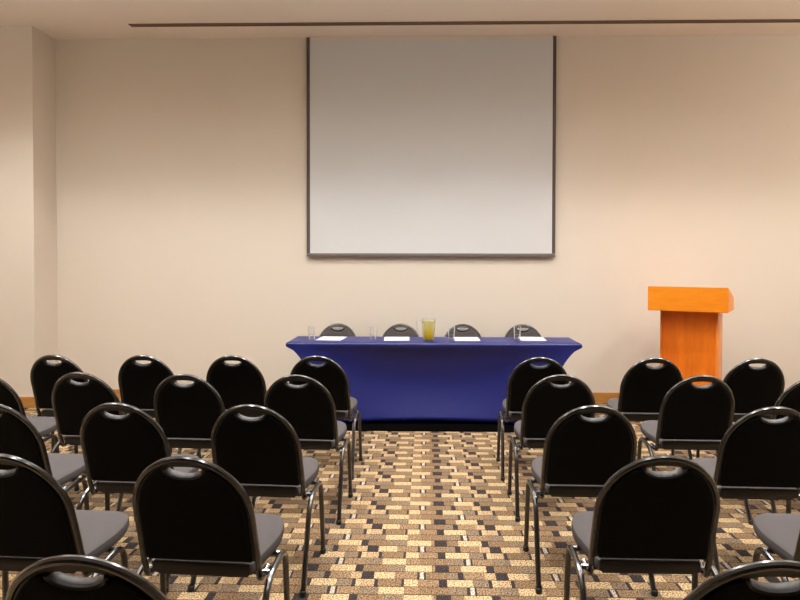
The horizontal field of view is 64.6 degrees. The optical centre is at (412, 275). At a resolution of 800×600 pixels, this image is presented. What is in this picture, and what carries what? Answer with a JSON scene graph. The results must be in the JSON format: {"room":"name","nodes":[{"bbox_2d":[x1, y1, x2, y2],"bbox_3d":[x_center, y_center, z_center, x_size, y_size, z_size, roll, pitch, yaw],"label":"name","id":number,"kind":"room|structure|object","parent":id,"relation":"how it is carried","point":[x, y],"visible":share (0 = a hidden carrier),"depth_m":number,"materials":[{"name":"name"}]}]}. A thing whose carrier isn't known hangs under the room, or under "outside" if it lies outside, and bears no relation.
{"room":"event hall","nodes":[
{"label":"event hall","id":0,"kind":"room"},
{"bbox_2d":[0,25,57,396],"bbox_3d":[-5.014,-0.572,7.004,2.053,4.125,0.615,0,1,1],"label":"wall pillar","id":1,"kind":"structure","parent":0,"point":[28,198],"depth_m":6.69,"materials":[{"name":"paint"}]},
{"bbox_2d":[20,397,35,407],"bbox_3d":[-5.013,1.336,6.933,2.067,0.112,0.429,0,1,1],"label":"baseboard","id":2,"kind":"structure","parent":1,"relation":"attached to","point":[28,402],"depth_m":6.70,"materials":[{"name":"brown wood"}]},
{"bbox_2d":[0,400,799,599],"bbox_3d":[0.003,1.575,0.282,12.400,0.100,13.505,0,1,1],"label":"floor","id":3,"kind":"structure","parent":0,"point":[428,515],"depth_m":3.61,"materials":[{"name":"carpet"}]},
{"bbox_2d":[0,378,59,452],"bbox_3d":[-2.628,1.017,4.087,0.563,0.876,0.594,0,1,4],"label":"banquet chair","id":4,"kind":"object","parent":3,"relation":"on","point":[9,397],"visible":0.38,"depth_m":3.94,"materials":[{"name":"black fabric"}]},
{"bbox_2d":[0,384,19,413],"bbox_3d":[-2.640,0.821,3.922,0.399,0.372,0.137,0,1,4],"label":"cushion","id":5,"kind":"object","parent":4,"relation":"on","point":[9,397],"depth_m":3.89,"materials":[{"name":"black fabric"}]},
{"bbox_2d":[0,404,89,509],"bbox_3d":[-2.000,1.034,3.242,0.563,0.876,0.594,0,1,5],"label":"banquet chair","id":6,"kind":"object","parent":3,"relation":"on","point":[19,437],"visible":0.52,"depth_m":3.08,"materials":[{"name":"black fabric"}]},
{"bbox_2d":[0,413,43,469],"bbox_3d":[-2.013,0.837,3.077,0.399,0.372,0.137,0,1,5],"label":"cushion","id":7,"kind":"object","parent":6,"relation":"on","point":[19,437],"depth_m":3.05,"materials":[{"name":"black fabric"}]},
{"bbox_2d":[30,355,87,477],"bbox_3d":[-2.580,1.004,4.800,0.563,0.876,0.594,0,1,5],"label":"banquet chair","id":8,"kind":"object","parent":3,"relation":"on","point":[44,374],"visible":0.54,"depth_m":4.62,"materials":[{"name":"black fabric"}]},
{"bbox_2d":[33,362,83,408],"bbox_3d":[-2.593,0.807,4.636,0.399,0.372,0.137,0,1,5],"label":"cushion","id":9,"kind":"object","parent":8,"relation":"on","point":[45,374],"depth_m":4.61,"materials":[{"name":"black fabric"}]},
{"bbox_2d":[0,453,128,599],"bbox_3d":[-1.425,1.050,2.432,0.563,0.876,0.594,0,1,4],"label":"banquet chair","id":10,"kind":"object","parent":3,"relation":"on","point":[39,520],"visible":0.83,"depth_m":2.29,"materials":[{"name":"black fabric"}]},
{"bbox_2d":[0,468,75,557],"bbox_3d":[-1.437,0.853,2.267,0.399,0.372,0.137,0,1,4],"label":"cushion","id":11,"kind":"object","parent":10,"relation":"on","point":[36,520],"depth_m":2.26,"materials":[{"name":"black fabric"}]},
{"bbox_2d":[5,555,168,599],"bbox_3d":[-0.751,1.066,1.669,0.563,0.876,0.594,0,1,4],"label":"banquet chair","id":12,"kind":"object","parent":3,"relation":"on","point":[43,579],"visible":1,"depth_m":1.44,"materials":[{"name":"black fabric"}]},
{"bbox_2d":[15,574,149,599],"bbox_3d":[-0.761,0.869,1.504,0.399,0.372,0.137,0,1,4],"label":"cushion","id":13,"kind":"object","parent":12,"relation":"on","point":[27,586],"depth_m":1.45,"materials":[{"name":"black fabric"}]},
{"bbox_2d":[51,372,123,511],"bbox_3d":[-2.008,1.019,4.072,0.563,0.876,0.594,0,1,5],"label":"banquet chair","id":14,"kind":"object","parent":3,"relation":"on","point":[72,401],"visible":0.62,"depth_m":3.89,"materials":[{"name":"black fabric"}]},
{"bbox_2d":[55,380,117,434],"bbox_3d":[-2.021,0.822,3.908,0.399,0.372,0.138,0,1,5],"label":"cushion","id":15,"kind":"object","parent":14,"relation":"on","point":[74,400],"depth_m":3.89,"materials":[{"name":"black fabric"}]},
{"bbox_2d":[76,402,198,592],"bbox_3d":[-1.394,1.035,3.238,0.563,0.876,0.594,0,1,4],"label":"banquet chair","id":16,"kind":"object","parent":3,"relation":"on","point":[116,449],"visible":0.79,"depth_m":3.07,"materials":[{"name":"black fabric"}]},
{"bbox_2d":[84,413,164,481],"bbox_3d":[-1.406,0.839,3.074,0.399,0.372,0.137,0,1,4],"label":"cushion","id":17,"kind":"object","parent":16,"relation":"on","point":[116,447],"depth_m":3.07,"materials":[{"name":"black fabric"}]},
{"bbox_2d":[118,355,201,458],"bbox_3d":[-1.933,1.005,4.796,0.563,0.876,0.594,0,1,4],"label":"banquet chair","id":18,"kind":"object","parent":3,"relation":"on","point":[138,383],"visible":0.55,"depth_m":4.62,"materials":[{"name":"black fabric"}]},
{"bbox_2d":[121,362,169,408],"bbox_3d":[-1.944,0.809,4.631,0.399,0.372,0.137,0,1,4],"label":"cushion","id":19,"kind":"object","parent":18,"relation":"on","point":[139,382],"depth_m":4.62,"materials":[{"name":"black fabric"}]},
{"bbox_2d":[134,374,224,520],"bbox_3d":[-1.354,1.021,4.018,0.563,0.876,0.594,0,1,4],"label":"banquet chair","id":20,"kind":"object","parent":3,"relation":"on","point":[187,414],"visible":0.59,"depth_m":3.85,"materials":[{"name":"black fabric"}]},
{"bbox_2d":[157,382,220,438],"bbox_3d":[-1.366,0.824,3.853,0.399,0.372,0.137,0,1,4],"label":"cushion","id":21,"kind":"object","parent":20,"relation":"on","point":[192,410],"depth_m":3.85,"materials":[{"name":"black fabric"}]},
{"bbox_2d":[132,456,289,599],"bbox_3d":[-0.770,1.052,2.407,0.563,0.876,0.594,0,1,5],"label":"banquet chair","id":22,"kind":"object","parent":3,"relation":"on","point":[204,522],"visible":0.98,"depth_m":2.26,"materials":[{"name":"black fabric"}]},
{"bbox_2d":[138,469,251,562],"bbox_3d":[-0.783,0.855,2.242,0.399,0.372,0.137,0,1,5],"label":"cushion","id":23,"kind":"object","parent":22,"relation":"on","point":[204,515],"depth_m":2.24,"materials":[{"name":"black fabric"}]},
{"bbox_2d":[196,355,266,456],"bbox_3d":[-1.283,1.007,4.791,0.563,0.876,0.594,0,1,5],"label":"banquet chair","id":24,"kind":"object","parent":3,"relation":"on","point":[242,383],"visible":0.63,"depth_m":4.61,"materials":[{"name":"black"}]},
{"bbox_2d":[209,362,263,408],"bbox_3d":[-1.296,0.810,4.626,0.399,0.372,0.137,0,1,5],"label":"cushion","id":25,"kind":"object","parent":24,"relation":"on","point":[242,383],"depth_m":4.61,"materials":[{"name":"black fabric"}]},
{"bbox_2d":[188,404,325,597],"bbox_3d":[-0.743,1.037,3.203,0.563,0.876,0.594,0,1,5],"label":"banquet chair","id":26,"kind":"object","parent":3,"relation":"on","point":[263,453],"visible":0.8,"depth_m":3.05,"materials":[{"name":"black fabric"}]},
{"bbox_2d":[215,415,298,485],"bbox_3d":[-0.757,0.840,3.039,0.399,0.372,0.137,0,1,5],"label":"cushion","id":27,"kind":"object","parent":26,"relation":"on","point":[264,449],"depth_m":3.04,"materials":[{"name":"black fabric"}]},
{"bbox_2d":[251,374,352,524],"bbox_3d":[-0.675,1.022,4.002,0.563,0.876,0.594,0,1,4],"label":"banquet chair","id":28,"kind":"object","parent":3,"relation":"on","point":[310,408],"visible":0.73,"depth_m":3.83,"materials":[{"name":"black fabric"}]},
{"bbox_2d":[268,383,333,439],"bbox_3d":[-0.686,0.826,3.837,0.399,0.372,0.137,0,1,4],"label":"cushion","id":29,"kind":"object","parent":28,"relation":"on","point":[308,407],"depth_m":3.83,"materials":[{"name":"black fabric"}]},
{"bbox_2d":[289,356,362,479],"bbox_3d":[-0.671,1.008,4.777,0.563,0.876,0.594,0,1,4],"label":"banquet chair","id":30,"kind":"object","parent":3,"relation":"on","point":[329,374],"visible":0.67,"depth_m":4.59,"materials":[{"name":"grey fabric"}]},
{"bbox_2d":[292,363,346,410],"bbox_3d":[-0.683,0.811,4.612,0.399,0.372,0.137,0,1,4],"label":"cushion","id":31,"kind":"object","parent":30,"relation":"on","point":[330,375],"depth_m":4.58,"materials":[{"name":"black fabric"}]},
{"bbox_2d":[319,323,355,335],"bbox_3d":[-0.823,0.971,6.763,0.563,0.876,0.594,0,1,1],"label":"banquet chair","id":32,"kind":"object","parent":3,"relation":"on","point":[328,331],"visible":0.26,"depth_m":6.94,"materials":[{"name":"black"}]},
{"bbox_2d":[322,328,352,335],"bbox_3d":[-0.820,0.768,6.895,0.403,0.372,0.143,0,1,1],"label":"cushion","id":33,"kind":"object","parent":32,"relation":"on","point":[327,331],"depth_m":6.93,"materials":[{"name":"grey fabric"}]},
{"bbox_2d":[382,324,418,336],"bbox_3d":[-0.128,0.972,6.748,0.563,0.876,0.594,0,1,1],"label":"banquet chair","id":34,"kind":"object","parent":3,"relation":"on","point":[409,331],"visible":0.29,"depth_m":6.92,"materials":[{"name":"black"}]},
{"bbox_2d":[385,329,416,336],"bbox_3d":[-0.125,0.770,6.879,0.403,0.372,0.143,0,1,1],"label":"cushion","id":35,"kind":"object","parent":34,"relation":"on","point":[389,332],"depth_m":6.91,"materials":[{"name":"grey fabric"}]},
{"bbox_2d":[345,420,514,431],"bbox_3d":[0.152,1.411,6.155,2.440,0.010,0.780,0,1,1],"label":"floor mat","id":36,"kind":"object","parent":3,"relation":"on","point":[416,425],"visible":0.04,"depth_m":5.91,"materials":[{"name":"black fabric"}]},
{"bbox_2d":[444,324,480,336],"bbox_3d":[0.549,0.974,6.732,0.563,0.876,0.594,0,1,1],"label":"banquet chair","id":37,"kind":"object","parent":3,"relation":"on","point":[471,331],"visible":0.29,"depth_m":6.90,"materials":[{"name":"black"}]},
{"bbox_2d":[447,329,478,336],"bbox_3d":[0.553,0.771,6.864,0.403,0.372,0.143,0,1,1],"label":"cushion","id":38,"kind":"object","parent":37,"relation":"on","point":[469,332],"depth_m":6.90,"materials":[{"name":"grey fabric"}]},
{"bbox_2d":[505,324,540,336],"bbox_3d":[1.206,0.975,6.717,0.563,0.876,0.594,0,1,1],"label":"banquet chair","id":39,"kind":"object","parent":3,"relation":"on","point":[531,332],"visible":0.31,"depth_m":6.89,"materials":[{"name":"black"}]},
{"bbox_2d":[508,329,538,336],"bbox_3d":[1.210,0.773,6.849,0.403,0.372,0.143,0,1,1],"label":"cushion","id":40,"kind":"object","parent":39,"relation":"on","point":[530,332],"depth_m":6.88,"materials":[{"name":"grey fabric"}]},
{"bbox_2d":[496,357,568,480],"bbox_3d":[0.922,1.012,4.731,0.563,0.876,0.594,0,1,3],"label":"banquet chair","id":41,"kind":"object","parent":3,"relation":"on","point":[525,375],"visible":0.53,"depth_m":4.55,"materials":[{"name":"metal"},{"name":"charcoal fabric"},{"name":"black cloth"}]},
{"bbox_2d":[510,364,565,411],"bbox_3d":[0.914,0.815,4.566,0.399,0.372,0.137,0,1,3],"label":"cushion","id":42,"kind":"object","parent":41,"relation":"on","point":[524,376],"depth_m":4.54,"materials":[{"name":"black fabric"}]},
{"bbox_2d":[507,374,594,521],"bbox_3d":[0.904,1.025,4.026,0.563,0.876,0.594,0,1,2],"label":"banquet chair","id":43,"kind":"object","parent":3,"relation":"on","point":[545,402],"visible":0.73,"depth_m":3.85,"materials":[{"name":"metal"},{"name":"charcoal fabric"},{"name":"black cloth"}]},
{"bbox_2d":[525,383,590,437],"bbox_3d":[0.899,0.828,3.861,0.399,0.372,0.137,0,1,2],"label":"cushion","id":44,"kind":"object","parent":43,"relation":"on","point":[545,403],"depth_m":3.84,"materials":[{"name":"black fabric"}]},
{"bbox_2d":[523,405,657,596],"bbox_3d":[0.865,1.040,3.204,0.563,0.876,0.594,0,1,2],"label":"banquet chair","id":45,"kind":"object","parent":3,"relation":"on","point":[581,453],"visible":0.84,"depth_m":3.04,"materials":[{"name":"metal"},{"name":"charcoal fabric"},{"name":"black cloth"}]},
{"bbox_2d":[547,415,631,484],"bbox_3d":[0.860,0.843,3.039,0.399,0.372,0.137,0,1,2],"label":"cushion","id":46,"kind":"object","parent":45,"relation":"on","point":[581,450],"depth_m":3.04,"materials":[{"name":"black fabric"}]},
{"bbox_2d":[563,455,719,599],"bbox_3d":[0.886,1.054,2.427,0.563,0.876,0.594,0,1,2],"label":"banquet chair","id":47,"kind":"object","parent":3,"relation":"on","point":[643,520],"visible":0.98,"depth_m":2.28,"materials":[{"name":"metal"},{"name":"charcoal fabric"},{"name":"black cloth"}]},
{"bbox_2d":[597,469,713,559],"bbox_3d":[0.881,0.858,2.261,0.399,0.372,0.137,0,1,2],"label":"cushion","id":48,"kind":"object","parent":47,"relation":"on","point":[642,513],"depth_m":2.26,"materials":[{"name":"black fabric"}]},
{"bbox_2d":[604,358,692,459],"bbox_3d":[1.737,1.014,4.712,0.563,0.876,0.594,0,1,3],"label":"banquet chair","id":49,"kind":"object","parent":3,"relation":"on","point":[643,388],"visible":0.6,"depth_m":4.55,"materials":[{"name":"metal"},{"name":"charcoal fabric"},{"name":"black cloth"}]},
{"bbox_2d":[622,365,679,412],"bbox_3d":[1.729,0.817,4.547,0.399,0.372,0.137,0,1,3],"label":"cushion","id":50,"kind":"object","parent":49,"relation":"on","point":[644,387],"depth_m":4.54,"materials":[{"name":"black fabric"}]},
{"bbox_2d":[648,286,733,385],"bbox_3d":[2.755,0.762,6.254,0.714,1.313,0.500,1,1,32],"label":"lectern","id":51,"kind":"object","parent":3,"relation":"on","point":[691,318],"visible":0.61,"depth_m":6.11,"materials":[{"name":"brown wood"}]},
{"bbox_2d":[637,375,752,524],"bbox_3d":[1.746,1.027,4.007,0.563,0.876,0.594,0,1,2],"label":"banquet chair","id":52,"kind":"object","parent":3,"relation":"on","point":[691,416],"visible":0.82,"depth_m":3.86,"materials":[{"name":"metal"},{"name":"charcoal fabric"},{"name":"black cloth"}]},
{"bbox_2d":[661,383,730,439],"bbox_3d":[1.739,0.830,3.842,0.399,0.372,0.137,0,1,2],"label":"cushion","id":53,"kind":"object","parent":52,"relation":"on","point":[689,411],"depth_m":3.84,"materials":[{"name":"black fabric"}]},
{"bbox_2d":[696,358,784,457],"bbox_3d":[2.454,1.015,4.696,0.563,0.876,0.594,0,1,2],"label":"banquet chair","id":54,"kind":"object","parent":3,"relation":"on","point":[752,388],"visible":0.49,"depth_m":4.52,"materials":[{"name":"black fabric"}]},
{"bbox_2d":[727,365,781,413],"bbox_3d":[2.448,0.818,4.531,0.399,0.372,0.137,0,1,2],"label":"cushion","id":55,"kind":"object","parent":54,"relation":"on","point":[752,388],"depth_m":4.52,"materials":[{"name":"black fabric"}]},
{"bbox_2d":[683,560,799,599],"bbox_3d":[0.837,1.069,1.650,0.563,0.876,0.594,0,1,3],"label":"banquet chair","id":56,"kind":"object","parent":3,"relation":"on","point":[736,583],"visible":1,"depth_m":1.43,"materials":[{"name":"black"}]},
{"bbox_2d":[703,580,799,599],"bbox_3d":[0.829,0.872,1.484,0.399,0.372,0.137,0,1,3],"label":"cushion","id":57,"kind":"object","parent":56,"relation":"on","point":[712,589],"depth_m":1.43,"materials":[{"name":"black fabric"}]},
{"bbox_2d":[692,406,799,572],"bbox_3d":[1.708,1.042,3.178,0.563,0.876,0.594,0,1,3],"label":"banquet chair","id":58,"kind":"object","parent":3,"relation":"on","point":[758,457],"visible":0.73,"depth_m":3.03,"materials":[{"name":"black fabric"}]},
{"bbox_2d":[720,417,799,487],"bbox_3d":[1.699,0.845,3.013,0.399,0.372,0.137,0,1,3],"label":"cushion","id":59,"kind":"object","parent":58,"relation":"on","point":[755,451],"depth_m":3.02,"materials":[{"name":"black fabric"}]},
{"bbox_2d":[752,513,799,581],"bbox_3d":[1.639,1.056,2.404,0.563,0.876,0.594,0,1,3],"label":"banquet chair","id":60,"kind":"object","parent":3,"relation":"on","point":[780,532],"visible":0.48,"depth_m":2.53,"materials":[{"name":"black fabric"}]},
{"bbox_2d":[770,381,799,512],"bbox_3d":[2.424,1.028,3.977,0.563,0.876,0.594,0,1,3],"label":"banquet chair","id":61,"kind":"object","parent":3,"relation":"on","point":[790,398],"visible":0.25,"depth_m":3.79,"materials":[{"name":"black fabric"}]},
{"bbox_2d":[777,386,799,418],"bbox_3d":[2.417,0.832,3.811,0.399,0.372,0.137,0,1,3],"label":"cushion","id":62,"kind":"object","parent":61,"relation":"on","point":[790,398],"depth_m":3.79,"materials":[{"name":"black fabric"}]},
{"bbox_2d":[0,0,799,38],"bbox_3d":[0.010,-2.574,0.205,12.800,0.150,13.905,0,1,1],"label":"ceiling","id":63,"kind":"structure","parent":0,"point":[58,19],"depth_m":6.36,"materials":[{"name":"white paint"}]},
{"bbox_2d":[307,35,555,256],"bbox_3d":[0.205,-1.416,6.948,2.730,2.414,0.049,0,1,1],"label":"projection screen","id":64,"kind":"object","parent":63,"relation":"hanging from","point":[418,146],"visible":1,"depth_m":6.93,"materials":[{"name":"white fabric"}]},
{"bbox_2d":[128,19,799,26],"bbox_3d":[1.210,-2.610,6.522,8.330,0.008,0.072,0,1,1],"label":"ceiling vent","id":65,"kind":"object","parent":63,"relation":"in","point":[741,20],"visible":1,"depth_m":6.53,"materials":[{"name":"brown"}]},
{"bbox_2d":[55,35,799,392],"bbox_3d":[1.189,-0.562,7.071,10.347,4.125,0.200,0,1,1],"label":"wall","id":66,"kind":"structure","parent":0,"point":[181,164],"depth_m":7.00,"materials":[{"name":"paint"}]},
{"bbox_2d":[113,389,618,402],"bbox_3d":[1.190,1.346,6.999,10.333,0.112,0.014,0,1,1],"label":"baseboard","id":67,"kind":"structure","parent":66,"relation":"attached to","point":[599,397],"depth_m":6.97,"materials":[{"name":"brown wood"}]},
{"bbox_3d":[0.206,1.023,6.287,2.796,0.757,0.496,0,1,1],"label":"folding table","id":68,"kind":"object","parent":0,"visible":0,"materials":[{"name":"blue cloth"}]},
{"bbox_2d":[286,336,581,422],"bbox_3d":[0.205,1.020,6.247,2.826,0.768,0.606,0,1,1],"label":"tablecloth","id":69,"kind":"object","parent":68,"relation":"on","point":[440,379],"visible":0.61,"depth_m":6.05,"materials":[{"name":"blue fabric"}]},
{"bbox_2d":[308,326,314,339],"bbox_3d":[-0.988,0.567,6.226,0.072,0.136,0.072,0,1,1],"label":"drinking glass","id":70,"kind":"object","parent":69,"relation":"on","point":[308,326],"visible":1,"depth_m":6.22,"materials":[{"name":"glass"}]},
{"bbox_2d":[316,336,345,340],"bbox_3d":[-0.807,0.631,6.343,0.250,0.003,0.300,0,1,7],"label":"paper sheet","id":71,"kind":"object","parent":69,"relation":"on","point":[323,337],"visible":1,"depth_m":6.33,"materials":[{"name":"white paper"}]},
{"bbox_2d":[369,326,376,340],"bbox_3d":[-0.385,0.568,6.212,0.072,0.136,0.072,0,1,1],"label":"drinking glass","id":72,"kind":"object","parent":69,"relation":"on","point":[369,326],"visible":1,"depth_m":6.20,"materials":[{"name":"glass"}]},
{"bbox_2d":[384,337,408,340],"bbox_3d":[-0.153,0.632,6.328,0.250,0.003,0.300,0,1,-1],"label":"paper sheet","id":73,"kind":"object","parent":69,"relation":"on","point":[385,338],"visible":1,"depth_m":6.25,"materials":[{"name":"white paper"}]},
{"bbox_2d":[416,314,435,340],"bbox_3d":[0.149,0.503,6.181,0.172,0.269,0.143,-1,1,-33],"label":"water pitcher","id":74,"kind":"object","parent":69,"relation":"on","point":[432,314],"visible":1,"depth_m":6.17,"materials":[{"name":"clear glass"}]},
{"bbox_2d":[448,326,454,340],"bbox_3d":[0.385,0.569,6.205,0.072,0.136,0.072,0,1,1],"label":"drinking glass","id":75,"kind":"object","parent":69,"relation":"on","point":[448,326],"visible":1,"depth_m":6.20,"materials":[{"name":"glass"}]},
{"bbox_2d":[454,337,479,340],"bbox_3d":[0.543,0.633,6.322,0.250,0.003,0.300,0,1,0],"label":"paper sheet","id":76,"kind":"object","parent":69,"relation":"on","point":[455,338],"visible":0.93,"depth_m":6.26,"materials":[{"name":"white paper"}]},
{"bbox_2d":[514,326,520,340],"bbox_3d":[1.036,0.570,6.230,0.072,0.136,0.072,0,1,1],"label":"drinking glass","id":77,"kind":"object","parent":69,"relation":"on","point":[520,326],"visible":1,"depth_m":6.22,"materials":[{"name":"glass"}]},
{"bbox_2d":[518,337,546,340],"bbox_3d":[1.204,0.634,6.347,0.250,0.003,0.300,0,1,4],"label":"paper sheet","id":78,"kind":"object","parent":69,"relation":"on","point":[521,338],"visible":0.93,"depth_m":6.27,"materials":[{"name":"white paper"}]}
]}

